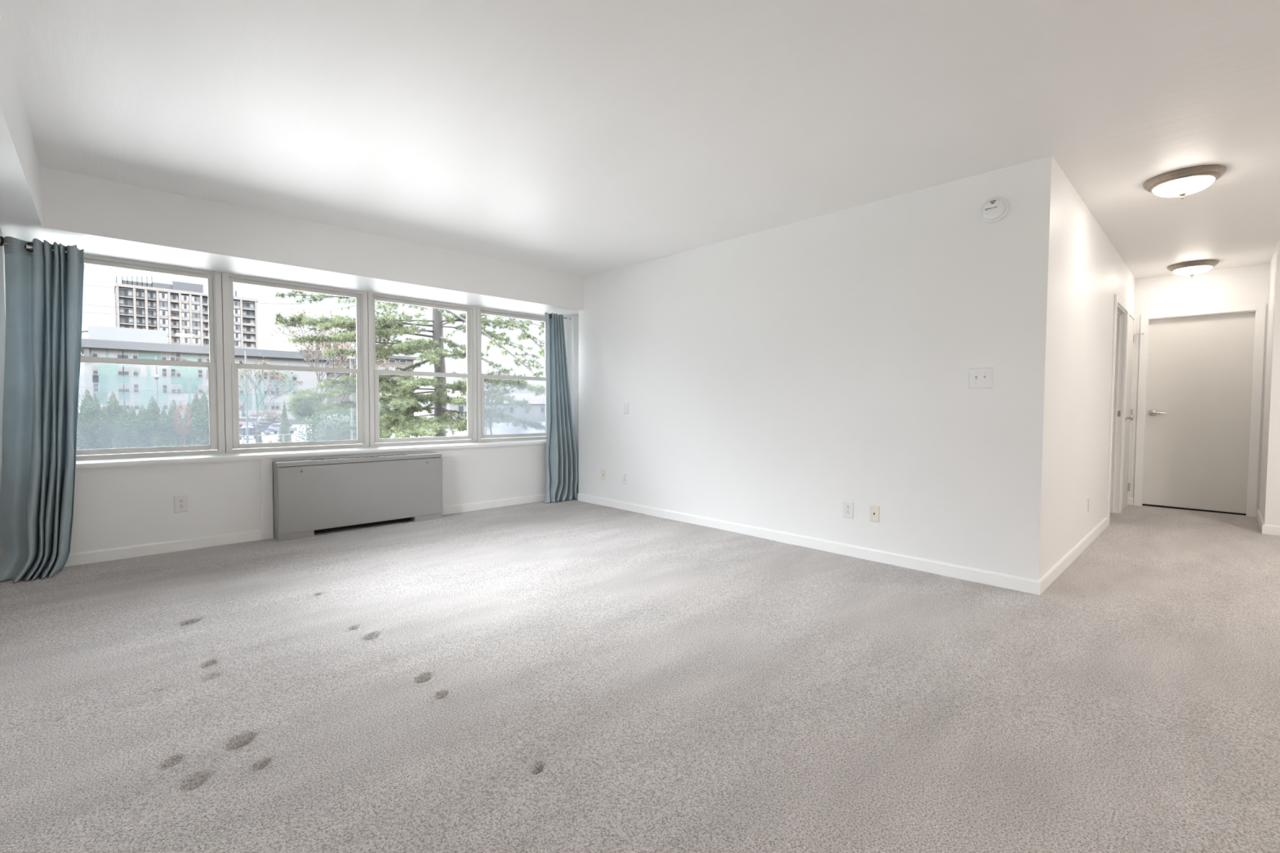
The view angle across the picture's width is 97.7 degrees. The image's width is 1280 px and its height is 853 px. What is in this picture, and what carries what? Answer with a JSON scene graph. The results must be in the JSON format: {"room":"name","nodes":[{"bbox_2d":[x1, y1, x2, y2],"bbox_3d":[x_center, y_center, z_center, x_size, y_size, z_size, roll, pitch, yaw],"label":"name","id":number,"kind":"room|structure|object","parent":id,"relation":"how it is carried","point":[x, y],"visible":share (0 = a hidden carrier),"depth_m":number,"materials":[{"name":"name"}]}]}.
{"room":"empty living room","nodes":[
{"label":"empty living room","id":0,"kind":"room"},
{"bbox_2d":[0,232,578,559],"bbox_3d":[-2.520,-0.150,5.196,5.040,2.247,0.488,-2,3,-44],"label":"wall","id":1,"kind":"structure","parent":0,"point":[114,507],"depth_m":4.25,"materials":[{"name":"white paint"}]},
{"bbox_2d":[75,253,225,460],"bbox_3d":[-3.814,-0.497,4.187,1.109,1.469,0.121,-2,3,-44],"label":"window","id":2,"kind":"structure","parent":1,"relation":"attached to","point":[215,366],"depth_m":4.44,"materials":[{"name":"beige paint"}]},
{"bbox_2d":[173,494,188,513],"bbox_3d":[-3.373,0.569,4.110,0.082,0.125,0.008,-2,3,-44],"label":"power outlet","id":3,"kind":"object","parent":1,"relation":"attached to","point":[180,502],"visible":1,"depth_m":4.11,"materials":[{"name":"white plastic"}]},
{"bbox_2d":[177,504,184,508],"bbox_3d":[-3.371,0.589,4.109,0.034,0.028,0.002,-2,3,-44],"label":"receptacle","id":4,"kind":"object","parent":3,"relation":"attached to","point":[180,506],"depth_m":4.11,"materials":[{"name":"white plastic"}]},
{"bbox_2d":[177,499,184,503],"bbox_3d":[-3.371,0.550,4.108,0.034,0.028,0.002,-2,3,-44],"label":"receptacle","id":5,"kind":"object","parent":3,"relation":"attached to","point":[180,501],"depth_m":4.11,"materials":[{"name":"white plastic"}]},
{"bbox_2d":[221,272,369,453],"bbox_3d":[-3.011,-0.522,4.957,1.109,1.469,0.121,-2,3,-44],"label":"window","id":6,"kind":"structure","parent":1,"relation":"attached to","point":[233,445],"depth_m":4.84,"materials":[{"name":"beige paint"}]},
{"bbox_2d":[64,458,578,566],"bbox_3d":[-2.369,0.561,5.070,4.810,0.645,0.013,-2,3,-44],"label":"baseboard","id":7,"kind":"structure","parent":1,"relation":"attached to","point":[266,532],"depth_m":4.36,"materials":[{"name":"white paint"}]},
{"bbox_2d":[367,292,477,446],"bbox_3d":[-2.208,-0.547,5.727,1.109,1.469,0.121,-2,3,-44],"label":"window","id":8,"kind":"structure","parent":1,"relation":"attached to","point":[471,312],"depth_m":5.67,"materials":[{"name":"beige paint"}]},
{"bbox_2d":[476,306,546,441],"bbox_3d":[-1.442,-0.572,6.462,1.008,1.469,0.121,-2,3,-44],"label":"window","id":9,"kind":"structure","parent":1,"relation":"attached to","point":[518,429],"depth_m":6.35,"materials":[{"name":"beige paint"}]},
{"bbox_2d":[0,496,1279,852],"bbox_3d":[2.234,0.981,3.285,9.065,0.035,9.085,-2,3,-44],"label":"floor","id":10,"kind":"structure","parent":0,"point":[574,675],"depth_m":2.08,"materials":[{"name":"carpet"}]},
{"bbox_2d":[271,452,442,541],"bbox_3d":[-2.417,0.580,4.912,1.342,0.624,0.174,-2,3,-44],"label":"radiator cover","id":11,"kind":"object","parent":10,"relation":"on","point":[312,496],"visible":1,"depth_m":4.78,"materials":[{"name":"grey metal"}]},
{"bbox_2d":[309,454,400,460],"bbox_3d":[-2.439,0.283,4.885,0.784,0.026,0.114,-2,3,-44],"label":"grille","id":12,"kind":"object","parent":11,"relation":"attached to","point":[326,459],"depth_m":4.87,"materials":[{"name":"grey metal"}]},
{"bbox_2d":[0,0,1279,279],"bbox_3d":[2.101,-1.609,3.281,9.125,0.150,9.560,-2,3,-44],"label":"ceiling","id":13,"kind":"structure","parent":0,"point":[580,138],"depth_m":2.67,"materials":[{"name":"white paint"}]},
{"bbox_2d":[0,15,42,227],"bbox_3d":[-0.741,-1.251,0.110,0.380,0.373,8.660,-2,3,-44],"label":"wall","id":14,"kind":"structure","parent":13,"relation":"attached to","point":[20,192],"depth_m":2.59,"materials":[{"name":"white paint"}]},
{"bbox_2d":[1142,164,1226,199],"bbox_3d":[3.344,-1.469,3.445,0.368,0.131,0.368,-2,3,-44],"label":"ceiling lamp","id":15,"kind":"object","parent":13,"relation":"attached to","point":[1188,180],"visible":1,"depth_m":3.36,"materials":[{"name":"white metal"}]},
{"bbox_2d":[1167,259,1219,277],"bbox_3d":[5.460,-1.538,5.528,0.368,0.131,0.368,-2,3,-44],"label":"ceiling lamp","id":16,"kind":"object","parent":13,"relation":"attached to","point":[1191,268],"visible":1,"depth_m":5.44,"materials":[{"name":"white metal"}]},
{"bbox_2d":[578,155,1056,580],"bbox_3d":[0.862,-0.309,5.008,0.411,2.610,4.624,-2,3,-44],"label":"wall","id":17,"kind":"structure","parent":0,"point":[775,379],"depth_m":4.03,"materials":[{"name":"white paint"}]},
{"bbox_2d":[0,227,84,582],"bbox_3d":[-3.755,-0.138,3.473,0.474,2.133,0.276,-2,3,-44],"label":"curtain","id":18,"kind":"object","parent":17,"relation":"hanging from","point":[44,281],"visible":1,"depth_m":3.49,"materials":[{"name":"blue fabric"}]},
{"bbox_2d":[0,166,584,315],"bbox_3d":[-2.406,-1.445,5.049,4.820,0.373,0.780,-2,3,-44],"label":"soffit","id":19,"kind":"structure","parent":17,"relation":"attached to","point":[102,217],"depth_m":4.25,"materials":[{"name":"white paint"}]},
{"bbox_2d":[544,312,577,502],"bbox_3d":[-0.881,-0.209,6.274,0.444,2.088,0.142,-2,3,-44],"label":"curtain","id":20,"kind":"object","parent":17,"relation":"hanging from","point":[562,473],"visible":1,"depth_m":6.23,"materials":[{"name":"blue fabric"}]},
{"bbox_2d":[601,469,605,480],"bbox_3d":[-0.397,0.524,6.047,0.007,0.115,0.070,-2,3,-44],"label":"phone jack","id":21,"kind":"object","parent":17,"relation":"attached to","point":[603,471],"visible":1,"depth_m":6.04,"materials":[{"name":"beige plastic"}]},
{"bbox_2d":[622,472,627,484],"bbox_3d":[-0.155,0.537,5.795,0.008,0.118,0.076,-2,3,-44],"label":"power outlet","id":22,"kind":"object","parent":17,"relation":"attached to","point":[624,474],"visible":1,"depth_m":5.79,"materials":[{"name":"white plastic"}]},
{"bbox_2d":[623,401,628,413],"bbox_3d":[-0.143,-0.193,5.757,0.010,0.122,0.072,-2,3,-44],"label":"blank plate","id":23,"kind":"object","parent":17,"relation":"attached to","point":[625,403],"visible":1,"depth_m":5.75,"materials":[{"name":"white plastic"}]},
{"bbox_2d":[577,493,1040,595],"bbox_3d":[0.839,0.866,4.845,0.124,0.082,4.374,-2,3,-44],"label":"baseboard","id":24,"kind":"structure","parent":17,"relation":"attached to","point":[978,575],"depth_m":4.06,"materials":[{"name":"white paint"}]},
{"bbox_2d":[843,500,853,519],"bbox_3d":[1.511,0.605,4.059,0.008,0.122,0.080,-2,3,-44],"label":"power outlet","id":25,"kind":"object","parent":17,"relation":"attached to","point":[848,506],"visible":1,"depth_m":4.05,"materials":[{"name":"white plastic"}]},
{"bbox_2d":[869,504,879,522],"bbox_3d":[1.644,0.611,3.921,0.007,0.115,0.070,-2,3,-44],"label":"phone jack","id":26,"kind":"object","parent":17,"relation":"attached to","point":[874,510],"visible":1,"depth_m":3.92,"materials":[{"name":"beige plastic"}]},
{"bbox_2d":[968,367,993,388],"bbox_3d":[2.083,-0.296,3.423,0.021,0.127,0.130,-2,3,-44],"label":"light switch","id":27,"kind":"object","parent":17,"relation":"attached to","point":[979,378],"visible":1,"depth_m":3.42,"materials":[{"name":"white plastic"}]},
{"bbox_2d":[980,196,1008,222],"bbox_3d":[2.113,-1.298,3.340,0.048,0.148,0.148,-2,3,-44],"label":"smoke detector","id":28,"kind":"object","parent":17,"relation":"attached to","point":[995,209],"visible":1,"depth_m":3.33,"materials":[{"name":"white plastic"}]},
{"bbox_2d":[1043,162,1135,575],"bbox_3d":[3.942,-0.288,4.843,4.365,2.610,0.120,-2,3,-44],"label":"wall","id":29,"kind":"structure","parent":0,"point":[1088,271],"depth_m":3.94,"materials":[{"name":"white paint"}]},
{"bbox_2d":[1038,516,1107,594],"bbox_3d":[3.660,0.891,4.529,3.731,0.082,0.013,-2,3,-44],"label":"baseboard","id":30,"kind":"structure","parent":29,"relation":"attached to","point":[1053,573],"depth_m":3.86,"materials":[{"name":"white paint"}]},
{"bbox_2d":[1086,497,1088,512],"bbox_3d":[3.497,0.613,4.365,0.076,0.118,0.008,-2,3,-44],"label":"power outlet","id":31,"kind":"object","parent":29,"relation":"attached to","point":[1087,498],"visible":1,"depth_m":4.35,"materials":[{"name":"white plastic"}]},
{"bbox_2d":[1106,293,1128,525],"bbox_3d":[4.594,-0.154,5.465,0.930,2.120,0.138,-2,3,-44],"label":"door","id":32,"kind":"structure","parent":29,"relation":"in","point":[1118,363],"depth_m":5.70,"materials":[{"name":"white paint"}]},
{"bbox_2d":[1121,311,1143,508],"bbox_3d":[5.252,-0.157,5.979,0.620,2.095,0.123,-2,3,-44],"label":"door","id":33,"kind":"structure","parent":29,"relation":"in","point":[1131,318],"depth_m":6.03,"materials":[{"name":"white paint"}]},
{"bbox_2d":[1128,262,1271,513],"bbox_3d":[5.908,-0.320,5.917,0.200,2.610,1.330,-2,3,-44],"label":"wall","id":34,"kind":"structure","parent":0,"point":[1243,285],"depth_m":5.82,"materials":[{"name":"white paint"}]},
{"bbox_2d":[1133,302,1266,517],"bbox_3d":[5.865,-0.160,5.899,0.134,2.132,0.920,-2,3,-44],"label":"door","id":35,"kind":"structure","parent":34,"relation":"in","point":[1199,400],"depth_m":5.87,"materials":[{"name":"white paint"}]},
{"bbox_2d":[1259,240,1279,525],"bbox_3d":[7.019,-0.241,3.969,1.177,2.610,3.421,-2,3,-44],"label":"wall","id":36,"kind":"structure","parent":0,"point":[1269,494],"depth_m":4.80,"materials":[{"name":"white paint"}]},
{"bbox_2d":[1128,497,1279,535],"bbox_3d":[6.615,0.913,4.317,1.050,0.082,4.412,-2,3,-44],"label":"baseboard","id":37,"kind":"structure","parent":36,"relation":"attached to","point":[1265,529],"depth_m":4.83,"materials":[{"name":"white paint"}]},
{"label":"outside","id":38,"kind":"structure","parent":0,"visible":0},
{"bbox_2d":[85,284,208,295],"bbox_3d":[-55.836,-15.011,59.999,16.837,2.032,16.263,-2,3,-44],"label":"power line","id":39,"kind":"object","parent":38,"point":[86,285],"visible":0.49,"depth_m":59.99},
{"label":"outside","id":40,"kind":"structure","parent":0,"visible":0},
{"bbox_2d":[82,303,204,314],"bbox_3d":[-55.836,-12.937,59.999,16.838,1.973,16.262,-2,3,-44],"label":"power line","id":41,"kind":"object","parent":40,"point":[82,304],"visible":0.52,"depth_m":59.99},
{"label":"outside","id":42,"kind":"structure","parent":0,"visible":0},
{"bbox_2d":[82,311,208,317],"bbox_3d":[-55.836,-12.236,59.998,16.859,1.039,16.233,-2,3,-44],"label":"power line","id":43,"kind":"object","parent":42,"point":[82,312],"visible":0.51,"depth_m":59.99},
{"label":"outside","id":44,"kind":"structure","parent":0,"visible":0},
{"bbox_2d":[82,386,290,395],"bbox_3d":[-48.894,-3.839,57.998,20.377,1.046,19.609,-2,3,-44],"label":"power line","id":45,"kind":"object","parent":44,"point":[82,387],"visible":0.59,"depth_m":57.99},
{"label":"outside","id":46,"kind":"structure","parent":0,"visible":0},
{"bbox_2d":[78,395,266,403],"bbox_3d":[-48.894,-2.936,57.999,20.365,1.027,19.596,-2,3,-44],"label":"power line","id":47,"kind":"object","parent":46,"point":[78,395],"visible":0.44,"depth_m":57.99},
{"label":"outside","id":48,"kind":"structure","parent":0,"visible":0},
{"bbox_2d":[285,387,325,422],"bbox_3d":[-19.695,-1.250,33.003,2.064,2.125,2.116,-2,3,-44],"label":"shrub","id":49,"kind":"object","parent":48,"point":[303,409],"visible":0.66,"depth_m":32.59,"materials":[{"name":"green plant"}]},
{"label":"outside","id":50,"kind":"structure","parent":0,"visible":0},
{"bbox_2d":[78,410,502,426],"bbox_3d":[-111.300,-3.209,188.241,340.000,0.400,414.260,-2,3,-44],"label":"ground","id":51,"kind":"structure","parent":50,"point":[424,412],"depth_m":220.51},
{"bbox_2d":[76,389,106,449],"bbox_3d":[-35.599,0.137,36.087,1.784,5.047,1.701,-2,3,-44],"label":"arborvitae","id":52,"kind":"object","parent":51,"relation":"on","point":[89,436],"visible":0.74,"depth_m":35.83,"materials":[{"name":"green plant"}]},
{"bbox_2d":[92,393,101,416],"bbox_3d":[-39.036,0.093,40.108,1.811,4.899,1.668,-2,3,-44],"label":"arborvitae","id":53,"kind":"object","parent":51,"relation":"on","point":[96,404],"visible":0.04,"depth_m":39.95,"materials":[{"name":"green plant"}]},
{"bbox_2d":[97,405,115,448],"bbox_3d":[-36.435,0.572,38.099,1.848,4.018,1.616,-1,2,-28],"label":"arborvitae","id":54,"kind":"object","parent":51,"relation":"on","point":[108,429],"visible":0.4,"depth_m":37.87,"materials":[{"name":"green plant"}]},
{"bbox_2d":[106,391,121,429],"bbox_3d":[-39.606,-0.105,42.067,2.087,5.062,2.180,-2,3,-44],"label":"arborvitae","id":55,"kind":"object","parent":51,"relation":"on","point":[114,410],"visible":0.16,"depth_m":41.85,"materials":[{"name":"green plant"}]},
{"bbox_2d":[111,405,140,448],"bbox_3d":[-33.196,0.691,36.072,1.427,4.024,1.636,-2,3,-44],"label":"arborvitae","id":56,"kind":"object","parent":51,"relation":"on","point":[125,437],"visible":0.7,"depth_m":35.81,"materials":[{"name":"green plant"}]},
{"bbox_2d":[128,405,137,426],"bbox_3d":[-36.379,0.507,40.078,1.459,4.046,1.647,0,2,-18],"label":"arborvitae","id":57,"kind":"object","parent":51,"relation":"on","point":[131,411],"visible":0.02,"depth_m":39.93,"materials":[{"name":"green plant"}]},
{"bbox_2d":[133,404,155,447],"bbox_3d":[-33.861,0.575,38.095,1.693,4.095,1.704,-2,3,-44],"label":"arborvitae","id":58,"kind":"object","parent":51,"relation":"on","point":[143,428],"visible":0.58,"depth_m":37.83,"materials":[{"name":"green plant"}]},
{"bbox_2d":[146,395,160,436],"bbox_3d":[-36.636,0.089,42.094,2.265,4.732,1.998,-2,3,-44],"label":"arborvitae","id":59,"kind":"object","parent":51,"relation":"on","point":[153,411],"visible":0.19,"depth_m":41.81,"materials":[{"name":"green plant"}]},
{"bbox_2d":[151,407,176,447],"bbox_3d":[-30.708,0.734,36.089,1.364,3.973,1.334,0,2,5],"label":"arborvitae","id":60,"kind":"object","parent":51,"relation":"on","point":[164,437],"visible":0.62,"depth_m":35.85,"materials":[{"name":"green plant"}]},
{"bbox_2d":[167,400,182,446],"bbox_3d":[-33.395,0.309,40.081,2.121,4.459,1.859,0,2,-18],"label":"arborvitae","id":61,"kind":"object","parent":51,"relation":"on","point":[172,408],"visible":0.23,"depth_m":39.78,"materials":[{"name":"green plant"}]},
{"bbox_2d":[172,400,191,445],"bbox_3d":[-30.272,0.464,37.013,0.972,4.379,0.968,0,2,6],"label":"shrub","id":62,"kind":"object","parent":51,"relation":"on","point":[184,433],"visible":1,"depth_m":37.03,"materials":[{"name":"green plant"}]},
{"bbox_2d":[113,275,257,349],"bbox_3d":[-214.007,-37.138,265.843,51.395,61.030,23.100,-2,3,-44],"label":"apartment tower","id":63,"kind":"structure","parent":51,"relation":"on","point":[185,329],"depth_m":254.37,"materials":[{"name":"concrete"}]},
{"bbox_2d":[151,282,172,288],"bbox_3d":[-218.566,-63.248,255.584,7.320,2.942,9.000,-2,3,-44],"label":"plant","id":64,"kind":"object","parent":63,"relation":"on","point":[153,284],"depth_m":252.20,"materials":[{"name":"white"}]},
{"bbox_2d":[170,280,203,293],"bbox_3d":[-211.452,-64.145,260.989,10.996,4.393,9.000,-2,3,-44],"label":"plant","id":65,"kind":"object","parent":63,"relation":"on","point":[180,286],"depth_m":257.52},
{"bbox_2d":[177,402,195,445],"bbox_3d":[-30.716,0.497,38.085,1.383,4.300,1.324,0,2,-12],"label":"arborvitae","id":66,"kind":"object","parent":51,"relation":"on","point":[188,440],"visible":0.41,"depth_m":37.80,"materials":[{"name":"green plant"}]},
{"bbox_2d":[190,392,199,419],"bbox_3d":[-33.361,-0.035,42.091,1.755,5.044,1.903,0,2,-15],"label":"arborvitae","id":67,"kind":"object","parent":51,"relation":"on","point":[196,400],"visible":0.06,"depth_m":41.85,"materials":[{"name":"green plant"}]},
{"bbox_2d":[188,391,209,445],"bbox_3d":[-28.119,0.236,36.095,1.840,4.969,1.846,-2,3,-44],"label":"arborvitae","id":68,"kind":"object","parent":51,"relation":"on","point":[200,434],"visible":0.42,"depth_m":35.72,"materials":[{"name":"green plant"}]},
{"bbox_2d":[80,324,328,424],"bbox_3d":[-84.706,-9.135,110.726,36.875,17.515,19.500,-2,3,-44],"label":"apartment building","id":69,"kind":"structure","parent":51,"relation":"on","point":[102,341],"depth_m":99.60,"materials":[{"name":"teal concrete"}]},
{"bbox_2d":[88,324,167,343],"bbox_3d":[-93.924,-16.098,102.623,10.376,3.075,9.000,-2,3,-44],"label":"plant","id":70,"kind":"object","parent":69,"relation":"on","point":[95,332],"depth_m":99.17,"materials":[{"name":"white metal"}]},
{"bbox_2d":[244,351,248,443],"bbox_3d":[-36.719,-2.495,52.171,0.252,9.088,0.252,-2,3,-44],"label":"pole","id":71,"kind":"object","parent":51,"relation":"on","point":[245,352],"visible":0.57,"depth_m":52.15,"materials":[{"name":"grey metal"}]},
{"bbox_2d":[196,352,302,443],"bbox_3d":[-31.700,-1.825,46.262,5.598,8.245,5.729,1,2,10],"label":"bare tree","id":72,"kind":"object","parent":51,"relation":"on","point":[282,378],"visible":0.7,"depth_m":45.34,"materials":[{"name":"brown plant"}]},
{"bbox_2d":[257,423,262,443],"bbox_3d":[-35.394,0.900,52.046,0.584,2.377,0.584,-2,3,-44],"label":"evergreen tree","id":73,"kind":"object","parent":51,"relation":"on","point":[260,437],"visible":0.58,"depth_m":51.97,"materials":[{"name":"green plant"}]},
{"bbox_2d":[295,399,356,441],"bbox_3d":[-16.735,0.738,31.069,3.912,4.499,4.207,-2,3,-44],"label":"shrub","id":74,"kind":"object","parent":51,"relation":"on","point":[328,428],"visible":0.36,"depth_m":30.13,"materials":[{"name":"green plant"}]},
{"bbox_2d":[271,307,395,431],"bbox_3d":[-25.863,-4.168,48.647,13.338,12.814,6.565,1,2,29],"label":"bare tree","id":75,"kind":"object","parent":51,"relation":"on","point":[308,350],"visible":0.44,"depth_m":48.15,"materials":[{"name":"brown plant"}]},
{"bbox_2d":[239,429,457,442],"bbox_3d":[-26.148,1.250,55.390,24.828,1.459,0.120,-2,3,-44],"label":"railing","id":76,"kind":"object","parent":51,"relation":"on","point":[447,429],"visible":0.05,"depth_m":49.75,"materials":[{"name":"white metal"}]},
{"bbox_2d":[318,342,393,413],"bbox_3d":[-31.325,-4.113,61.217,6.743,11.700,8.931,-2,3,-44],"label":"bare tree","id":77,"kind":"object","parent":51,"relation":"on","point":[341,362],"visible":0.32,"depth_m":60.70,"materials":[{"name":"brown plant"}]},
{"bbox_2d":[295,350,417,420],"bbox_3d":[-74.955,-10.148,145.982,27.228,16.979,16.100,-2,3,-44],"label":"brick building","id":78,"kind":"structure","parent":51,"relation":"on","point":[393,361],"depth_m":142.83,"materials":[{"name":"brown brick"}]},
{"bbox_2d":[379,380,391,438],"bbox_3d":[-19.304,-0.529,42.106,1.482,6.253,1.486,-2,3,-44],"label":"evergreen tree","id":79,"kind":"object","parent":51,"relation":"on","point":[383,404],"visible":0.09,"depth_m":41.92,"materials":[{"name":"green plant"}]},
{"bbox_2d":[271,289,545,438],"bbox_3d":[-6.580,-2.369,17.461,7.273,11.765,8.148,-2,3,-44],"label":"pine tree","id":80,"kind":"object","parent":51,"relation":"on","point":[419,425],"visible":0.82,"depth_m":17.96,"materials":[{"name":"green plant"}]},
{"bbox_2d":[453,369,515,429],"bbox_3d":[-13.984,-1.468,50.607,6.498,7.392,4.955,1,2,14],"label":"bare tree","id":81,"kind":"object","parent":51,"relation":"on","point":[487,384],"visible":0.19,"depth_m":49.97,"materials":[{"name":"grey plant"}]},
{"bbox_2d":[492,393,545,422],"bbox_3d":[-30.375,-4.738,139.844,13.942,7.038,9.000,-2,3,-44],"label":"house","id":82,"kind":"structure","parent":51,"relation":"on","point":[538,410],"depth_m":137.82,"materials":[{"name":"white"}]},
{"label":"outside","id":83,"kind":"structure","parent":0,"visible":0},
{"bbox_2d":[240,421,545,444],"bbox_3d":[-27.626,0.294,101.087,220.000,0.120,52.000,-2,3,-44],"label":"ground","id":84,"kind":"structure","parent":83,"point":[265,438],"depth_m":75.34,"materials":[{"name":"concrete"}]},
{"bbox_2d":[78,388,107,407],"bbox_3d":[-59.938,-1.357,60.907,3.196,5.950,3.843,-2,3,-44],"label":"bare tree","id":85,"kind":"object","parent":84,"relation":"on","point":[82,388],"visible":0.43,"depth_m":60.86,"materials":[{"name":"grey plant"}]},
{"bbox_2d":[154,355,158,407],"bbox_3d":[-51.974,-2.930,60.173,0.357,9.216,0.357,-2,3,-44],"label":"pole","id":86,"kind":"object","parent":84,"relation":"on","point":[156,375],"visible":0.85,"depth_m":60.06,"materials":[{"name":"white metal"}]},
{"bbox_2d":[240,436,244,444],"bbox_3d":[-39.826,1.462,56.041,0.560,0.860,0.560,-2,3,-44],"label":"traffic cone","id":87,"kind":"object","parent":84,"relation":"on","point":[242,442],"visible":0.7,"depth_m":55.95,"materials":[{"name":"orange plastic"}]},
{"bbox_2d":[241,407,245,417],"bbox_3d":[-62.471,-1.346,88.094,1.282,4.016,1.305,-2,3,-44],"label":"evergreen tree","id":88,"kind":"object","parent":84,"relation":"on","point":[242,413],"visible":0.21,"depth_m":87.93,"materials":[{"name":"green plant"}]},
{"bbox_2d":[239,426,258,439],"bbox_3d":[-47.082,0.715,66.028,4.605,1.505,1.900,1,2,27],"label":"pickup truck","id":89,"kind":"object","parent":84,"relation":"on","point":[242,429],"visible":0.37,"depth_m":64.99,"materials":[{"name":"paint"}]},
{"bbox_2d":[239,417,266,426],"bbox_3d":[-60.679,-0.399,86.001,5.210,2.105,1.900,0,2,-13],"label":"van","id":90,"kind":"object","parent":84,"relation":"on","point":[242,420],"visible":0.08,"depth_m":85.35,"materials":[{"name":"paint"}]},
{"bbox_2d":[249,424,275,435],"bbox_3d":[-51.061,0.446,74.039,4.503,1.405,1.900,-1,3,-36],"label":"car","id":91,"kind":"object","parent":84,"relation":"on","point":[264,428],"visible":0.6,"depth_m":74.02,"materials":[{"name":"paint"}]},
{"bbox_2d":[253,422,274,425],"bbox_3d":[-56.815,0.019,84.022,4.504,1.455,1.900,-1,2,-30],"label":"car","id":92,"kind":"object","parent":84,"relation":"on","point":[260,423],"visible":0.1,"depth_m":83.53,"materials":[{"name":"paint"}]},
{"bbox_2d":[248,409,281,423],"bbox_3d":[-63.882,-1.144,94.865,6.759,3.371,6.786,-2,3,-44],"label":"shrub","id":93,"kind":"object","parent":84,"relation":"on","point":[273,418],"visible":0.32,"depth_m":94.42,"materials":[{"name":"green plant"}]},
{"bbox_2d":[262,422,297,433],"bbox_3d":[-50.401,0.274,78.019,4.304,1.455,1.900,1,2,10],"label":"car","id":94,"kind":"object","parent":84,"relation":"on","point":[276,426],"visible":0.44,"depth_m":77.35,"materials":[{"name":"paint"}]},
{"bbox_2d":[277,400,292,442],"bbox_3d":[-38.198,-0.540,60.095,1.448,4.732,1.460,-2,3,-44],"label":"evergreen tree","id":95,"kind":"object","parent":84,"relation":"on","point":[284,428],"visible":0.91,"depth_m":59.89,"materials":[{"name":"green plant"}]},
{"bbox_2d":[378,393,404,417],"bbox_3d":[-47.918,-3.067,105.040,4.959,6.155,9.000,-2,3,-44],"label":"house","id":96,"kind":"structure","parent":84,"relation":"on","point":[380,393],"depth_m":101.75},
{"bbox_2d":[427,389,494,426],"bbox_3d":[-33.511,-3.398,104.990,9.233,6.951,9.000,-2,3,-44],"label":"house","id":97,"kind":"structure","parent":84,"relation":"on","point":[449,406],"depth_m":101.28,"materials":[{"name":"white"}]},
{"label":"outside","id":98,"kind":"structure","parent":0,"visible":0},
{"bbox_3d":[-6.985,3.501,18.239,75.000,0.130,24.240,-2,3,-44],"label":"paved ground","id":99,"kind":"structure","parent":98,"visible":0},
{"bbox_2d":[347,347,355,439],"bbox_3d":[-12.455,-0.087,24.174,0.280,6.603,0.330,-2,3,-44],"label":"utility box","id":100,"kind":"object","parent":99,"relation":"on","point":[349,357],"visible":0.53,"depth_m":24.21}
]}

